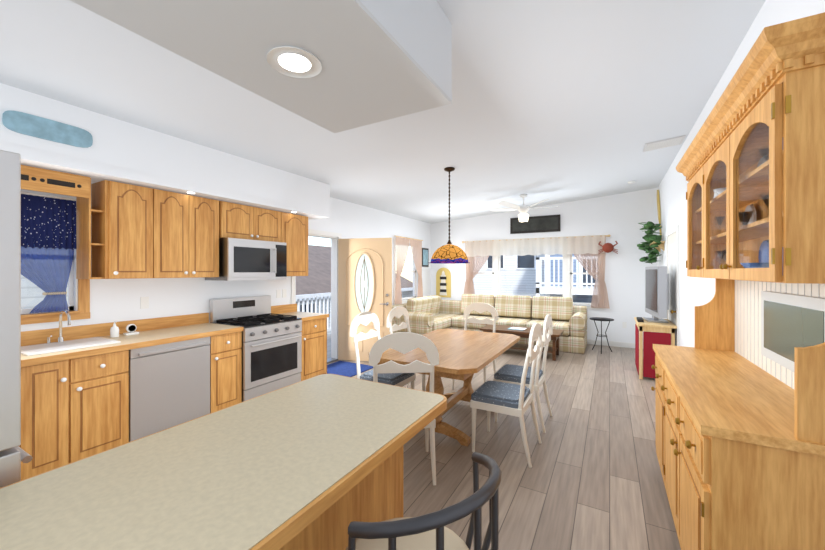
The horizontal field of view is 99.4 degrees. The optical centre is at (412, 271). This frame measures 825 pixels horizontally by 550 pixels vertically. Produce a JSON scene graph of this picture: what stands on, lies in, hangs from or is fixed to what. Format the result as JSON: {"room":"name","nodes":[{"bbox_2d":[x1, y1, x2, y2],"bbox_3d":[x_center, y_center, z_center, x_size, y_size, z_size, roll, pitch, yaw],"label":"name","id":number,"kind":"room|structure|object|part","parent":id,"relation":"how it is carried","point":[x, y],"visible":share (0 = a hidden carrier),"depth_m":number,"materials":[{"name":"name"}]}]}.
{"room":"kitchen and dining room","nodes":[
{"label":"kitchen and dining room","id":0,"kind":"room"},
{"bbox_2d":[0,83,329,219],"bbox_3d":[-2.747,-1.050,2.845,0.460,0.530,5.460,0,0,29],"label":"soffit","id":1,"kind":"structure","parent":0,"point":[119,151],"depth_m":3.13,"materials":[{"name":"white paint"}]},
{"bbox_2d":[2,110,92,147],"bbox_3d":[-2.638,-1.030,2.554,0.015,0.150,0.470,0,0,29],"label":"sign","id":2,"kind":"object","parent":1,"relation":"attached to","point":[37,126],"visible":1,"depth_m":2.53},
{"bbox_2d":[21,183,430,331],"bbox_3d":[-1.968,-0.175,4.839,0.140,3.350,9.980,0,0,29],"label":"wall","id":3,"kind":"structure","parent":0,"point":[114,300],"depth_m":4.00,"materials":[{"name":"white paint"}]},
{"bbox_2d":[21,249,89,324],"bbox_3d":[-3.060,-0.083,2.849,0.190,0.995,0.630,0,0,29],"label":"kitchen window","id":4,"kind":"structure","parent":3,"relation":"in","point":[78,299],"depth_m":3.03,"materials":[{"name":"brown wood"}]},
{"bbox_2d":[21,192,75,312],"bbox_3d":[-2.993,-0.144,2.771,0.052,0.948,0.490,0,0,29],"label":"curtain","id":5,"kind":"object","parent":4,"relation":"hanging from","point":[48,236],"visible":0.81,"depth_m":2.84,"materials":[{"name":"blue fabric"}]},
{"bbox_2d":[87,180,154,278],"bbox_3d":[-2.630,-0.354,3.176,0.332,0.836,0.350,0,0,29],"label":"upper cabinet","id":6,"kind":"object","parent":3,"relation":"attached to","point":[120,216],"depth_m":3.05,"materials":[{"name":"brown wood"}]},
{"bbox_2d":[140,297,148,308],"bbox_3d":[-2.655,0.310,3.470,0.006,0.116,0.070,0,0,29],"label":"electrical outlet plate","id":7,"kind":"object","parent":3,"relation":"attached to","point":[144,302],"depth_m":3.47,"materials":[{"name":"white plastic"}]},
{"bbox_2d":[155,189,190,277],"bbox_3d":[-2.467,-0.354,3.465,0.332,0.836,0.315,0,0,29],"label":"upper cabinet","id":8,"kind":"object","parent":3,"relation":"attached to","point":[172,210],"depth_m":3.39,"materials":[{"name":"brown wood"}]},
{"bbox_2d":[191,196,222,277],"bbox_3d":[-2.313,-0.354,3.739,0.332,0.836,0.314,0,0,29],"label":"upper cabinet","id":9,"kind":"object","parent":3,"relation":"attached to","point":[206,214],"depth_m":3.66,"materials":[{"name":"brown wood"}]},
{"bbox_2d":[223,201,254,239],"bbox_3d":[-2.128,-0.571,4.068,0.332,0.402,0.400,0,0,29],"label":"upper cabinet","id":10,"kind":"object","parent":3,"relation":"attached to","point":[238,219],"depth_m":3.99,"materials":[{"name":"brown wood"}]},
{"bbox_2d":[205,238,286,280],"bbox_3d":[-1.962,-0.133,4.205,0.486,0.465,0.780,0,0,29],"label":"microwave","id":11,"kind":"object","parent":10,"relation":"attached to","point":[243,259],"visible":0.98,"depth_m":4.00,"materials":[{"name":"silver metal"}]},
{"bbox_2d":[255,207,282,241],"bbox_3d":[-1.931,-0.571,4.417,0.332,0.402,0.401,0,0,29],"label":"upper cabinet","id":12,"kind":"object","parent":3,"relation":"attached to","point":[268,223],"depth_m":4.34,"materials":[{"name":"brown wood"}]},
{"bbox_2d":[276,289,280,297],"bbox_3d":[-1.865,0.310,4.873,0.006,0.116,0.070,0,0,29],"label":"electrical outlet plate","id":13,"kind":"object","parent":3,"relation":"attached to","point":[278,292],"depth_m":4.87,"materials":[{"name":"white plastic"}]},
{"bbox_2d":[283,212,307,275],"bbox_3d":[-1.717,-0.354,4.796,0.332,0.836,0.469,0,0,29],"label":"upper cabinet","id":14,"kind":"object","parent":3,"relation":"attached to","point":[295,227],"depth_m":4.73,"materials":[{"name":"brown wood"}]},
{"bbox_2d":[291,229,341,362],"bbox_3d":[-1.556,0.425,5.572,0.178,2.150,1.080,0,0,29],"label":"door frame","id":15,"kind":"structure","parent":3,"relation":"attached to","point":[333,237],"depth_m":5.94,"materials":[{"name":"white painted wood"}]},
{"bbox_2d":[338,238,391,360],"bbox_3d":[-0.794,0.468,5.825,0.903,2.040,0.310,0,0,29],"label":"entry door","id":16,"kind":"structure","parent":3,"relation":"in","point":[364,274],"depth_m":5.81,"materials":[{"name":"beige wood"}]},
{"bbox_2d":[393,238,415,304],"bbox_3d":[-0.166,0.000,7.996,0.180,1.420,1.170,0,0,29],"label":"window","id":17,"kind":"structure","parent":3,"relation":"in","point":[394,270],"depth_m":7.50,"materials":[{"name":"white"}]},
{"bbox_2d":[395,236,422,304],"bbox_3d":[-0.062,-0.030,7.938,0.027,1.460,1.290,0,0,29],"label":"curtain","id":18,"kind":"object","parent":17,"relation":"hanging from","point":[402,245],"visible":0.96,"depth_m":7.75,"materials":[{"name":"beige fabric"}]},
{"bbox_2d":[422,248,428,266],"bbox_3d":[0.315,-0.350,8.718,0.026,0.460,0.340,0,0,29],"label":"picture","id":19,"kind":"object","parent":3,"relation":"attached to","point":[425,257],"visible":0.93,"depth_m":8.71,"materials":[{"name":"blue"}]},
{"bbox_2d":[70,0,451,132],"bbox_3d":[-1.032,-1.287,0.771,0.915,0.573,3.530,0,0,29],"label":"ceiling","id":20,"kind":"structure","parent":0,"point":[381,60],"depth_m":1.61,"materials":[{"name":"grey paint"}]},
{"bbox_2d":[266,46,321,77],"bbox_3d":[-0.562,-0.996,1.671,0.250,0.008,0.250,0,0,29],"label":"recessed light","id":21,"kind":"object","parent":20,"relation":"in","point":[295,62],"visible":1,"depth_m":1.67,"materials":[{"name":"white"}]},
{"bbox_2d":[0,0,765,223],"bbox_3d":[0.193,-1.513,3.622,5.420,0.612,10.300,0,0,29],"label":"ceiling","id":22,"kind":"structure","parent":0,"point":[557,101],"depth_m":2.92,"materials":[{"name":"white paint"}]},
{"bbox_2d":[431,167,469,263],"bbox_3d":[0.499,-0.752,4.735,0.561,1.280,0.561,0,0,29],"label":"pendant lamp","id":23,"kind":"object","parent":22,"relation":"hanging from","point":[449,252],"visible":1,"depth_m":4.57,"materials":[{"name":"orange glass"}]},
{"bbox_3d":[0.499,-0.238,4.735,0.561,0.253,0.561,0,0,29],"label":"pendant lamp shade","id":24,"kind":"part","parent":23,"relation":"part of","materials":[{"name":"orange glass"}]},
{"bbox_2d":[490,194,559,221],"bbox_3d":[2.049,-1.179,6.558,1.250,0.500,1.261,0,0,29],"label":"ceiling fan","id":25,"kind":"object","parent":22,"relation":"hanging from","point":[523,210],"visible":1,"depth_m":6.46,"materials":[{"name":"white"}]},
{"bbox_2d":[643,135,685,151],"bbox_3d":[3.093,-1.572,4.318,0.399,0.040,0.320,0,0,29],"label":"ceiling vent","id":26,"kind":"object","parent":22,"relation":"in","point":[664,143],"visible":1,"depth_m":4.29,"materials":[{"name":"white metal"}]},
{"bbox_2d":[327,344,680,549],"bbox_3d":[0.193,1.530,3.622,5.420,0.060,10.300,0,0,29],"label":"floor","id":27,"kind":"structure","parent":0,"point":[591,478],"depth_m":2.73,"materials":[{"name":"brown wood"}]},
{"bbox_2d":[0,150,32,487],"bbox_3d":[-1.736,0.575,0.911,0.920,1.850,0.882,0,0,29],"label":"fridge","id":28,"kind":"object","parent":27,"relation":"on","point":[13,454],"visible":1,"depth_m":1.01,"materials":[{"name":"silver metal"}]},
{"bbox_2d":[19,365,22,479],"bbox_3d":[-2.970,1.062,2.277,0.622,0.874,0.430,0,0,29],"label":"base cabinet","id":29,"kind":"object","parent":27,"relation":"on","point":[21,446],"depth_m":2.32,"materials":[{"name":"brown wood"}]},
{"bbox_2d":[23,357,74,479],"bbox_3d":[-2.804,1.062,2.572,0.622,0.874,0.247,0,0,29],"label":"base cabinet","id":30,"kind":"object","parent":27,"relation":"on","point":[74,405],"depth_m":2.43,"materials":[{"name":"brown wood"}]},
{"bbox_2d":[21,321,242,364],"bbox_3d":[-2.783,0.606,2.599,0.632,0.039,2.898,0,0,29],"label":"countertop","id":31,"kind":"structure","parent":30,"relation":"on","point":[177,332],"depth_m":3.11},
{"bbox_2d":[21,310,120,355],"bbox_3d":[-2.715,0.446,2.752,0.432,0.280,0.530,0,0,29],"label":"sink","id":32,"kind":"object","parent":31,"relation":"in","point":[60,344],"visible":0.96,"depth_m":2.75,"materials":[{"name":"white ceramic"}]},
{"bbox_2d":[110,322,118,336],"bbox_3d":[-2.666,0.516,3.132,0.064,0.138,0.062,0,0,29],"label":"soap","id":33,"kind":"object","parent":31,"relation":"on","point":[114,330],"visible":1,"depth_m":3.11,"materials":[{"name":"white plastic"}]},
{"bbox_2d":[123,324,138,335],"bbox_3d":[-2.611,0.535,3.250,0.060,0.099,0.100,0,0,29],"label":"clock","id":34,"kind":"object","parent":31,"relation":"on","point":[131,329],"visible":1,"depth_m":3.24,"materials":[{"name":"white plastic"}]},
{"bbox_2d":[75,345,134,460],"bbox_3d":[-2.654,1.062,2.837,0.622,0.874,0.363,0,0,29],"label":"base cabinet","id":35,"kind":"object","parent":27,"relation":"on","point":[101,379],"depth_m":2.68,"materials":[{"name":"brown wood"}]},
{"bbox_2d":[128,337,209,441],"bbox_3d":[-2.369,1.065,3.263,0.601,0.871,0.652,0,0,29],"label":"dishwasher","id":36,"kind":"object","parent":27,"relation":"on","point":[169,385],"visible":0.69,"depth_m":3.08,"materials":[{"name":"silver metal"}]},
{"bbox_2d":[175,329,242,412],"bbox_3d":[-2.158,1.062,3.718,0.622,0.874,0.341,0,0,29],"label":"base cabinet","id":37,"kind":"object","parent":27,"relation":"on","point":[225,348],"depth_m":3.55,"materials":[{"name":"brown wood"}]},
{"bbox_2d":[0,374,446,549],"bbox_3d":[-0.893,1.043,0.549,0.795,0.914,2.980,0,0,29],"label":"kitchen island","id":38,"kind":"object","parent":27,"relation":"on","point":[314,463],"visible":1,"depth_m":1.04,"materials":[{"name":"brown wood"}]},
{"bbox_2d":[210,295,301,401],"bbox_3d":[-1.833,0.910,4.183,0.692,1.180,0.782,0,0,29],"label":"range","id":39,"kind":"object","parent":27,"relation":"on","point":[271,348],"visible":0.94,"depth_m":4.05,"materials":[{"name":"silver metal"}]},
{"bbox_2d":[300,317,326,380],"bbox_3d":[-1.563,1.062,4.775,0.622,0.874,0.474,0,0,29],"label":"base cabinet","id":40,"kind":"object","parent":27,"relation":"on","point":[314,330],"depth_m":4.62,"materials":[{"name":"brown wood"}]},
{"bbox_2d":[271,313,326,320],"bbox_3d":[-1.558,0.606,4.774,0.632,0.039,0.502,0,0,29],"label":"countertop","id":41,"kind":"structure","parent":40,"relation":"on","point":[304,316],"depth_m":4.77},
{"bbox_2d":[327,361,372,376],"bbox_3d":[-1.099,1.494,5.302,0.720,0.012,0.840,0,0,29],"label":"doormat","id":42,"kind":"object","parent":27,"relation":"on","point":[345,368],"visible":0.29,"depth_m":5.37,"materials":[{"name":"blue fabric"}]},
{"bbox_2d":[350,311,415,388],"bbox_3d":[-0.292,0.964,3.585,0.498,1.078,0.490,0,0,29],"label":"dining chair","id":43,"kind":"object","parent":27,"relation":"on","point":[395,379],"visible":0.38,"depth_m":3.51,"materials":[{"name":"beige wood"}]},
{"bbox_2d":[369,332,438,484],"bbox_3d":[-0.074,0.964,2.683,0.490,1.078,0.498,0,0,-4],"label":"dining chair","id":44,"kind":"object","parent":27,"relation":"on","point":[403,342],"visible":0.52,"depth_m":2.45,"materials":[{"name":"beige wood"}]},
{"bbox_2d":[386,306,424,390],"bbox_3d":[0.032,0.964,4.160,0.498,1.078,0.490,0,0,29],"label":"dining chair","id":45,"kind":"object","parent":27,"relation":"on","point":[398,312],"visible":0.31,"depth_m":4.22,"materials":[{"name":"beige wood"}]},
{"bbox_2d":[346,452,500,549],"bbox_3d":[-0.007,1.003,0.956,0.478,0.996,0.471,0,0,29],"label":"bar stool","id":46,"kind":"object","parent":27,"relation":"on","point":[430,531],"visible":1,"depth_m":0.80,"materials":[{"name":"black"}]},
{"bbox_2d":[368,329,519,446],"bbox_3d":[0.409,1.117,3.557,1.020,0.765,1.700,0,0,29],"label":"dining table","id":47,"kind":"object","parent":27,"relation":"on","point":[465,355],"visible":0.71,"depth_m":3.18,"materials":[{"name":"brown wood"}]},
{"bbox_2d":[452,302,498,388],"bbox_3d":[0.815,0.964,4.584,0.490,1.078,0.498,0,0,29],"label":"dining chair","id":48,"kind":"object","parent":27,"relation":"on","point":[480,307],"visible":0.33,"depth_m":4.75,"materials":[{"name":"beige wood"}]},
{"bbox_2d":[392,294,586,353],"bbox_3d":[1.523,1.009,7.128,3.575,0.982,2.045,0,0,29],"label":"sectional sofa","id":49,"kind":"object","parent":27,"relation":"on","point":[427,314],"visible":0.73,"depth_m":7.18,"materials":[{"name":"beige fabric"}]},
{"bbox_2d":[470,323,541,467],"bbox_3d":[0.805,0.964,2.990,0.498,1.078,0.490,0,0,29],"label":"dining chair","id":50,"kind":"object","parent":27,"relation":"on","point":[489,397],"visible":1,"depth_m":2.87,"materials":[{"name":"beige wood"}]},
{"bbox_2d":[480,324,563,360],"bbox_3d":[1.977,1.268,6.381,1.380,0.464,0.620,0,0,29],"label":"coffee table","id":51,"kind":"object","parent":27,"relation":"on","point":[522,332],"visible":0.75,"depth_m":6.25,"materials":[{"name":"brown wood"}]},
{"bbox_2d":[493,314,552,432],"bbox_3d":[1.129,0.964,3.565,0.498,1.078,0.490,0,0,29],"label":"dining chair","id":52,"kind":"object","parent":27,"relation":"on","point":[509,373],"visible":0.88,"depth_m":3.45,"materials":[{"name":"beige wood"}]},
{"bbox_2d":[589,317,613,353],"bbox_3d":[3.529,1.192,6.528,0.410,0.624,0.410,0,0,29],"label":"side table","id":53,"kind":"object","parent":27,"relation":"on","point":[601,319],"visible":1,"depth_m":6.52,"materials":[{"name":"black metal"}]},
{"bbox_2d":[651,348,658,390],"bbox_3d":[1.956,1.052,2.386,0.511,0.896,0.543,0,0,29],"label":"base cabinet","id":54,"kind":"object","parent":27,"relation":"on","point":[656,357],"depth_m":2.65,"materials":[{"name":"brown wood"}]},
{"bbox_2d":[634,317,676,379],"bbox_3d":[3.531,1.115,5.127,0.440,0.770,0.840,0,0,29],"label":"cabinet","id":55,"kind":"object","parent":27,"relation":"on","point":[644,350],"visible":0.75,"depth_m":4.82,"materials":[{"name":"red wood"}]},
{"bbox_2d":[637,266,668,322],"bbox_3d":[3.538,0.329,5.181,0.368,0.800,0.845,0,0,29],"label":"tv","id":56,"kind":"object","parent":55,"relation":"on","point":[656,292],"visible":1,"depth_m":4.92,"materials":[{"name":"silver metal"}]},
{"bbox_2d":[655,360,670,492],"bbox_3d":[1.689,1.052,1.912,0.511,0.896,0.544,0,0,29],"label":"base cabinet","id":57,"kind":"object","parent":27,"relation":"on","point":[661,380],"depth_m":2.36,"materials":[{"name":"brown wood"}]},
{"bbox_2d":[667,384,824,549],"bbox_3d":[1.422,1.052,1.439,0.511,0.896,0.543,0,0,29],"label":"base cabinet","id":58,"kind":"object","parent":27,"relation":"on","point":[722,494],"depth_m":1.26,"materials":[{"name":"brown wood"}]},
{"bbox_2d":[653,344,824,455],"bbox_3d":[1.697,0.587,1.908,0.494,0.035,1.674,0,0,29],"label":"countertop","id":59,"kind":"structure","parent":58,"relation":"on","point":[730,396],"depth_m":1.51,"materials":[{"name":"brown wood"}]},
{"bbox_2d":[431,188,657,342],"bbox_3d":[2.608,-0.175,7.908,5.100,3.350,0.140,0,0,29],"label":"wall","id":60,"kind":"structure","parent":0,"point":[618,218],"depth_m":7.08,"materials":[{"name":"white paint"}]},
{"bbox_2d":[436,268,450,297],"bbox_3d":[0.780,0.275,8.840,0.400,0.750,0.027,0,0,29],"label":"sign","id":61,"kind":"object","parent":60,"relation":"attached to","point":[443,282],"visible":0.94,"depth_m":8.83,"materials":[{"name":"yellow wood"}]},
{"bbox_2d":[510,214,559,233],"bbox_3d":[2.704,-1.040,7.753,1.060,0.360,0.031,0,0,29],"label":"framed picture","id":62,"kind":"object","parent":60,"relation":"attached to","point":[546,223],"visible":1,"depth_m":7.72,"materials":[{"name":"black"}]},
{"bbox_2d":[475,254,603,309],"bbox_3d":[2.639,0.040,7.862,2.920,1.460,0.190,0,0,29],"label":"window","id":63,"kind":"structure","parent":60,"relation":"in","point":[567,275],"depth_m":7.64,"materials":[{"name":"white"}]},
{"bbox_2d":[462,234,610,308],"bbox_3d":[2.588,0.000,7.772,3.160,1.480,0.117,0,0,29],"label":"curtain","id":64,"kind":"object","parent":63,"relation":"hanging from","point":[587,255],"visible":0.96,"depth_m":7.51,"materials":[{"name":"beige fabric"}]},
{"bbox_2d":[598,241,617,253],"bbox_3d":[3.879,-0.476,6.945,0.347,0.262,0.040,0,0,29],"label":"crab","id":65,"kind":"object","parent":60,"relation":"attached to","point":[607,247],"visible":1,"depth_m":6.93,"materials":[{"name":"red"}]},
{"bbox_2d":[587,339,634,347],"bbox_3d":[2.562,1.450,7.846,4.800,0.100,0.015,0,0,29],"label":"baseboard","id":66,"kind":"structure","parent":60,"relation":"attached to","point":[616,344],"depth_m":7.01,"materials":[{"name":"white"}]},
{"bbox_2d":[622,322,626,327],"bbox_3d":[4.197,1.060,6.929,0.070,0.120,0.006,0,0,29],"label":"outlet","id":67,"kind":"object","parent":60,"relation":"attached to","point":[624,324],"visible":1,"depth_m":6.93,"materials":[{"name":"white plastic"}]},
{"bbox_2d":[658,0,824,346],"bbox_3d":[2.353,-0.175,2.404,0.140,3.350,9.980,0,0,29],"label":"wall","id":68,"kind":"structure","parent":0,"point":[693,291],"depth_m":3.88,"materials":[{"name":"white paint"}]},
{"bbox_2d":[637,221,664,263],"bbox_3d":[4.191,-0.514,6.189,0.370,0.776,1.064,0,0,29],"label":"plants","id":69,"kind":"object","parent":68,"relation":"attached to","point":[653,246],"visible":1,"depth_m":6.07,"materials":[{"name":"green plant"}]},
{"bbox_2d":[657,190,661,239],"bbox_3d":[4.471,-1.039,6.346,0.020,0.985,0.581,0,0,29],"label":"oar","id":70,"kind":"object","parent":68,"relation":"attached to","point":[658,209],"visible":0.83,"depth_m":6.34,"materials":[{"name":"brown"}]},
{"bbox_2d":[666,225,678,345],"bbox_3d":[3.757,0.440,5.115,0.076,2.120,1.040,0,0,29],"label":"door frame","id":71,"kind":"structure","parent":68,"relation":"attached to","point":[672,249],"depth_m":4.92,"materials":[{"name":"white wood"}]},
{"label":"outside","id":72,"kind":"structure","parent":0,"visible":0},
{"bbox_3d":[1.106,4.600,22.333,100.000,0.200,100.000,0,0,29],"label":"ground","id":73,"kind":"structure","parent":72,"visible":0},
{"bbox_2d":[21,275,67,308],"bbox_3d":[-9.108,0.750,4.329,5.880,7.500,10.600,0,0,29],"label":"house","id":74,"kind":"structure","parent":73,"relation":"on","point":[38,298],"depth_m":4.99,"materials":[{"name":"white"}]},
{"bbox_2d":[296,293,330,356],"bbox_3d":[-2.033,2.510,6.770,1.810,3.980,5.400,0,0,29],"label":"railing","id":75,"kind":"object","parent":73,"relation":"on","point":[311,296],"visible":0.04,"depth_m":8.02,"materials":[{"name":"white wood"}]},
{"bbox_2d":[296,245,412,334],"bbox_3d":[-7.559,1.450,18.607,11.360,6.100,13.600,0,0,29],"label":"house","id":76,"kind":"structure","parent":73,"relation":"on","point":[317,280],"depth_m":16.50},
{"bbox_2d":[473,254,544,297],"bbox_3d":[5.822,-0.300,24.083,8.100,9.600,8.320,0,0,29],"label":"house","id":77,"kind":"structure","parent":73,"relation":"on","point":[522,278],"depth_m":19.72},
{"bbox_2d":[536,254,595,302],"bbox_3d":[9.514,-0.600,14.439,7.200,10.200,9.500,0,0,29],"label":"house","id":78,"kind":"structure","parent":73,"relation":"on","point":[580,293],"depth_m":11.94,"materials":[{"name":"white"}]}
]}

